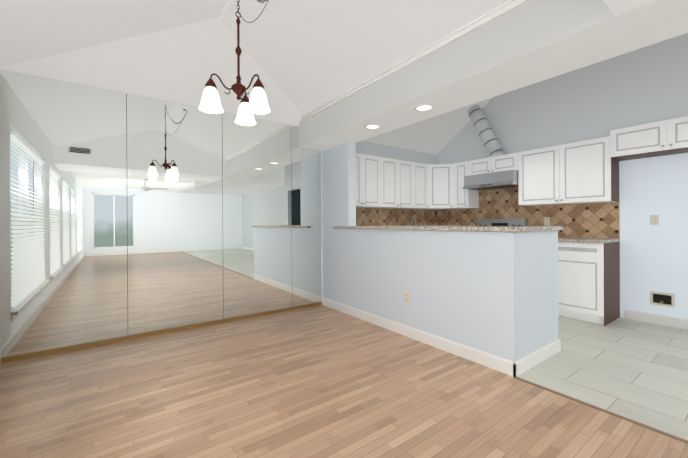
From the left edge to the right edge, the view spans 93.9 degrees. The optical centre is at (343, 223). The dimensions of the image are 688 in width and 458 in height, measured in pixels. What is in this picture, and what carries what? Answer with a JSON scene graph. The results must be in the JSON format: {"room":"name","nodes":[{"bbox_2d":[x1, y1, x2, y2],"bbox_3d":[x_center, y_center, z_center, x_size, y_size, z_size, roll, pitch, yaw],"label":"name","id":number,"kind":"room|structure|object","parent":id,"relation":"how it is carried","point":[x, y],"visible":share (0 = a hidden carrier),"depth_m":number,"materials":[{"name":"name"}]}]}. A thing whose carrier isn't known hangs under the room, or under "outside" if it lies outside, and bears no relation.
{"room":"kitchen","nodes":[
{"label":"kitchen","id":0,"kind":"room"},
{"bbox_2d":[3,69,321,355],"bbox_3d":[-1.704,-2.335,3.650,3.330,7.000,0.120,0,0,-36],"label":"wall","id":1,"kind":"structure","parent":0,"point":[321,208],"depth_m":4.58,"materials":[{"name":"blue paint"}]},
{"bbox_2d":[0,69,320,357],"bbox_3d":[-1.613,-0.094,3.632,3.191,2.426,0.007,0,0,-36],"label":"panels","id":2,"kind":"object","parent":1,"relation":"attached to","point":[122,214],"visible":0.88,"depth_m":3.28,"materials":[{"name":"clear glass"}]},
{"bbox_2d":[0,0,508,125],"bbox_3d":[-0.782,-1.614,2.157,2.874,0.617,3.443,0,0,-36],"label":"ceiling","id":3,"kind":"structure","parent":0,"point":[300,57],"depth_m":2.82,"materials":[{"name":"grey paint"}]},
{"bbox_2d":[198,0,270,125],"bbox_3d":[-0.663,-1.289,2.185,0.610,1.113,0.454,0,0,-36],"label":"chandelier","id":4,"kind":"object","parent":3,"relation":"hanging from","point":[257,103],"visible":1,"depth_m":2.12,"materials":[{"name":"white glass"}]},
{"bbox_2d":[0,305,687,457],"bbox_3d":[1.591,1.179,-0.899,3.398,0.050,11.300,0,0,-36],"label":"floor","id":5,"kind":"structure","parent":0,"point":[320,381],"depth_m":2.07,"materials":[{"name":"laminate"}]},
{"bbox_2d":[1,302,321,362],"bbox_3d":[-1.603,1.143,3.630,3.186,0.043,0.018,0,0,-36],"label":"track rail","id":6,"kind":"object","parent":5,"relation":"on","point":[78,346],"visible":1,"depth_m":3.28,"materials":[{"name":"gold metal"}]},
{"bbox_2d":[515,377,687,443],"bbox_3d":[3.729,1.139,-0.951,0.024,0.006,8.290,0,0,-36],"label":"transition strip","id":7,"kind":"object","parent":5,"relation":"on","point":[618,416],"depth_m":1.94,"materials":[{"name":"brown"}]},
{"bbox_2d":[322,141,435,296],"bbox_3d":[0.717,-2.350,5.422,2.670,7.000,0.120,0,0,-36],"label":"wall","id":8,"kind":"structure","parent":0,"point":[373,149],"depth_m":5.43,"materials":[{"name":"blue paint"}]},
{"bbox_2d":[356,153,383,207],"bbox_3d":[0.194,-0.624,4.760,0.775,0.754,0.319,0,0,-36],"label":"upper cabinet","id":9,"kind":"object","parent":8,"relation":"attached to","point":[383,182],"depth_m":4.70,"materials":[{"name":"white wood"}]},
{"bbox_2d":[356,208,435,225],"bbox_3d":[0.756,-0.223,5.365,2.400,0.835,0.010,0,0,-36],"label":"tile backsplash","id":10,"kind":"structure","parent":8,"relation":"attached to","point":[364,216],"depth_m":5.42,"materials":[{"name":"tile"}]},
{"bbox_2d":[384,158,415,208],"bbox_3d":[0.753,-0.628,5.169,0.830,0.754,0.319,0,0,-36],"label":"upper cabinet","id":11,"kind":"object","parent":8,"relation":"attached to","point":[399,175],"depth_m":5.06,"materials":[{"name":"white wood"}]},
{"bbox_2d":[416,163,427,208],"bbox_3d":[1.166,-0.630,5.472,0.415,0.754,0.319,0,0,-36],"label":"upper cabinet","id":12,"kind":"object","parent":8,"relation":"attached to","point":[421,169],"depth_m":5.38,"materials":[{"name":"white wood"}]},
{"bbox_2d":[322,141,525,361],"bbox_3d":[0.530,0.053,3.539,0.120,2.200,2.690,0,0,-36],"label":"wall","id":13,"kind":"structure","parent":0,"point":[494,293],"depth_m":3.08,"materials":[{"name":"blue paint"}]},
{"bbox_2d":[404,291,408,302],"bbox_3d":[0.639,0.753,3.288,0.008,0.116,0.072,0,0,-36],"label":"outlet","id":14,"kind":"object","parent":13,"relation":"attached to","point":[406,296],"visible":1,"depth_m":3.28,"materials":[{"name":"beige plastic"}]},
{"bbox_2d":[322,297,517,376],"bbox_3d":[0.486,1.100,3.495,0.014,0.107,2.704,0,0,-36],"label":"baseboard","id":15,"kind":"structure","parent":13,"relation":"attached to","point":[508,367],"depth_m":2.99,"materials":[{"name":"white wood"}]},
{"bbox_2d":[333,226,562,231],"bbox_3d":[0.910,0.047,3.591,0.885,0.035,2.395,0,0,-36],"label":"countertop","id":16,"kind":"structure","parent":13,"relation":"on","point":[495,228],"depth_m":2.83,"materials":[{"name":"stone"}]},
{"bbox_2d":[362,97,492,154],"bbox_3d":[2.717,-3.460,2.774,2.560,4.324,6.523,0,0,-36],"label":"vault","id":17,"kind":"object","parent":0,"point":[435,135],"visible":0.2,"depth_m":5.35,"materials":[{"name":"grey paint"}]},
{"bbox_2d":[298,0,687,149],"bbox_3d":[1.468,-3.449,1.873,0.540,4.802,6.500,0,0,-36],"label":"soffit beam","id":18,"kind":"structure","parent":0,"point":[508,46],"depth_m":2.24,"materials":[{"name":"grey paint"}]},
{"bbox_2d":[365,124,380,128],"bbox_3d":[0.309,-1.041,3.460,0.176,0.006,0.176,0,0,-36],"label":"recessed light","id":19,"kind":"object","parent":18,"relation":"attached to","point":[373,126],"visible":1,"depth_m":3.44,"materials":[{"name":"white"}]},
{"bbox_2d":[414,104,433,110],"bbox_3d":[0.722,-1.042,2.895,0.176,0.006,0.176,0,0,-36],"label":"recessed light","id":20,"kind":"object","parent":18,"relation":"attached to","point":[424,107],"visible":1,"depth_m":2.88,"materials":[{"name":"white"}]},
{"bbox_2d":[526,230,557,354],"bbox_3d":[1.631,0.606,2.751,0.660,1.084,0.120,0,0,-36],"label":"wall","id":21,"kind":"structure","parent":0,"point":[541,246],"depth_m":2.70,"materials":[{"name":"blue paint"}]},
{"bbox_2d":[515,338,560,374],"bbox_3d":[1.618,1.095,2.657,0.824,0.107,0.014,0,0,-36],"label":"baseboard","id":22,"kind":"structure","parent":21,"relation":"attached to","point":[519,366],"depth_m":2.63,"materials":[{"name":"white wood"}]},
{"bbox_2d":[436,33,687,318],"bbox_3d":[5.285,-2.369,1.802,0.674,7.000,11.120,0,0,-36],"label":"wall","id":23,"kind":"structure","parent":0,"point":[641,86],"depth_m":3.81,"materials":[{"name":"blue paint"}]},
{"bbox_2d":[421,164,460,209],"bbox_3d":[1.674,-0.633,5.660,0.615,0.755,0.615,0,0,-36],"label":"upper cabinet","id":24,"kind":"object","parent":23,"relation":"attached to","point":[440,186],"visible":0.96,"depth_m":5.44,"materials":[{"name":"white wood"}]},
{"bbox_2d":[454,161,478,208],"bbox_3d":[2.042,-0.635,5.379,0.354,0.755,0.260,0,0,-36],"label":"upper cabinet","id":25,"kind":"object","parent":23,"relation":"attached to","point":[465,199],"visible":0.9,"depth_m":5.30,"materials":[{"name":"white wood"}]},
{"bbox_2d":[468,152,517,175],"bbox_3d":[2.350,-0.885,4.956,0.354,0.256,0.780,0,0,-36],"label":"upper cabinet","id":26,"kind":"object","parent":23,"relation":"attached to","point":[505,162],"visible":0.79,"depth_m":4.84,"materials":[{"name":"white wood"}]},
{"bbox_2d":[468,104,503,156],"bbox_3d":[2.234,-1.504,5.126,0.206,0.975,0.608,0,0,-36],"label":"duct pipe","id":27,"kind":"object","parent":26,"relation":"on","point":[492,146],"visible":0.92,"depth_m":5.03,"materials":[{"name":"grey metal"}]},
{"bbox_2d":[462,170,517,190],"bbox_3d":[2.292,-0.649,4.913,0.499,0.208,0.776,0,0,-36],"label":"range hood","id":28,"kind":"object","parent":26,"relation":"attached to","point":[497,180],"visible":0.81,"depth_m":4.75,"materials":[{"name":"silver metal"}]},
{"bbox_2d":[436,187,619,238],"bbox_3d":[2.542,-0.232,4.995,0.010,0.835,2.718,0,0,-36],"label":"tile backsplash","id":29,"kind":"structure","parent":23,"relation":"attached to","point":[592,220],"depth_m":4.57,"materials":[{"name":"tile"}]},
{"bbox_2d":[544,217,549,224],"bbox_3d":[2.868,-0.030,4.535,0.008,0.116,0.072,0,0,-36],"label":"outlet","id":30,"kind":"object","parent":29,"relation":"attached to","point":[546,220],"visible":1,"depth_m":4.53,"materials":[{"name":"beige plastic"}]},
{"bbox_2d":[518,136,618,205],"bbox_3d":[2.892,-0.638,4.217,0.354,0.755,1.044,0,0,-36],"label":"upper cabinet","id":31,"kind":"object","parent":23,"relation":"attached to","point":[582,172],"visible":0.88,"depth_m":4.05,"materials":[{"name":"white wood"}]},
{"bbox_2d":[610,116,687,160],"bbox_3d":[3.462,-0.914,3.403,0.394,0.315,0.940,0,0,-36],"label":"upper cabinet","id":32,"kind":"object","parent":23,"relation":"attached to","point":[662,138],"visible":1,"depth_m":3.43,"materials":[{"name":"white wood"}]},
{"bbox_2d":[650,215,658,224],"bbox_3d":[3.526,-0.043,3.647,0.008,0.116,0.072,0,0,-36],"label":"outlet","id":33,"kind":"object","parent":23,"relation":"attached to","point":[654,219],"visible":1,"depth_m":3.65,"materials":[{"name":"beige plastic"}]},
{"bbox_2d":[624,309,687,329],"bbox_3d":[3.638,1.083,3.500,0.014,0.107,0.900,0,0,-36],"label":"baseboard","id":34,"kind":"structure","parent":23,"relation":"attached to","point":[675,322],"depth_m":3.63,"materials":[{"name":"white wood"}]},
{"bbox_2d":[650,291,674,307],"bbox_3d":[3.558,0.847,3.593,0.030,0.150,0.200,0,0,-36],"label":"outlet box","id":35,"kind":"object","parent":23,"relation":"attached to","point":[662,299],"visible":1,"depth_m":3.59,"materials":[{"name":"beige plastic"}]},
{"bbox_2d":[517,316,687,439],"bbox_3d":[4.077,1.163,0.921,2.760,0.050,11.300,0,0,-36],"label":"floor","id":36,"kind":"structure","parent":0,"point":[635,370],"depth_m":2.50,"materials":[{"name":"grey tile"}]},
{"bbox_2d":[477,219,526,225],"bbox_3d":[2.211,0.528,4.851,0.692,1.190,0.760,0,0,-36],"label":"range","id":37,"kind":"object","parent":36,"relation":"on","point":[501,222],"visible":0.1,"depth_m":4.98,"materials":[{"name":"silver metal"}]},
{"bbox_2d":[558,241,619,325],"bbox_3d":[2.784,0.680,4.139,0.634,0.920,1.054,0,0,-36],"label":"base cabinet","id":38,"kind":"object","parent":36,"relation":"on","point":[588,282],"visible":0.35,"depth_m":3.72,"materials":[{"name":"white wood"}]},
{"bbox_2d":[558,237,619,242],"bbox_3d":[2.786,0.203,4.140,0.625,0.032,1.060,0,0,-36],"label":"countertop","id":39,"kind":"structure","parent":38,"relation":"on","point":[585,240],"depth_m":3.75,"materials":[{"name":"stone"}]},
{"bbox_3d":[0.971,0.689,5.130,1.076,0.920,0.633,0,0,-36],"label":"base cabinet","id":40,"kind":"object","parent":36,"relation":"on","visible":0},
{"bbox_3d":[1.309,0.209,5.220,1.733,0.032,0.891,0,0,-36],"label":"countertop","id":41,"kind":"structure","parent":40,"relation":"on","visible":0},
{"bbox_2d":[407,218,416,225],"bbox_3d":[1.158,0.047,5.394,0.121,0.289,0.211,0,0,-36],"label":"sink faucet","id":42,"kind":"object","parent":41,"relation":"on","point":[409,220],"visible":0.54,"depth_m":5.35,"materials":[{"name":"silver metal"}]},
{"bbox_2d":[603,0,654,15],"bbox_3d":[2.402,-3.452,0.394,5.880,4.800,3.210,0,0,-36],"label":"ceiling","id":43,"kind":"structure","parent":0,"point":[617,7],"depth_m":1.54,"materials":[{"name":"grey paint"}]}
]}

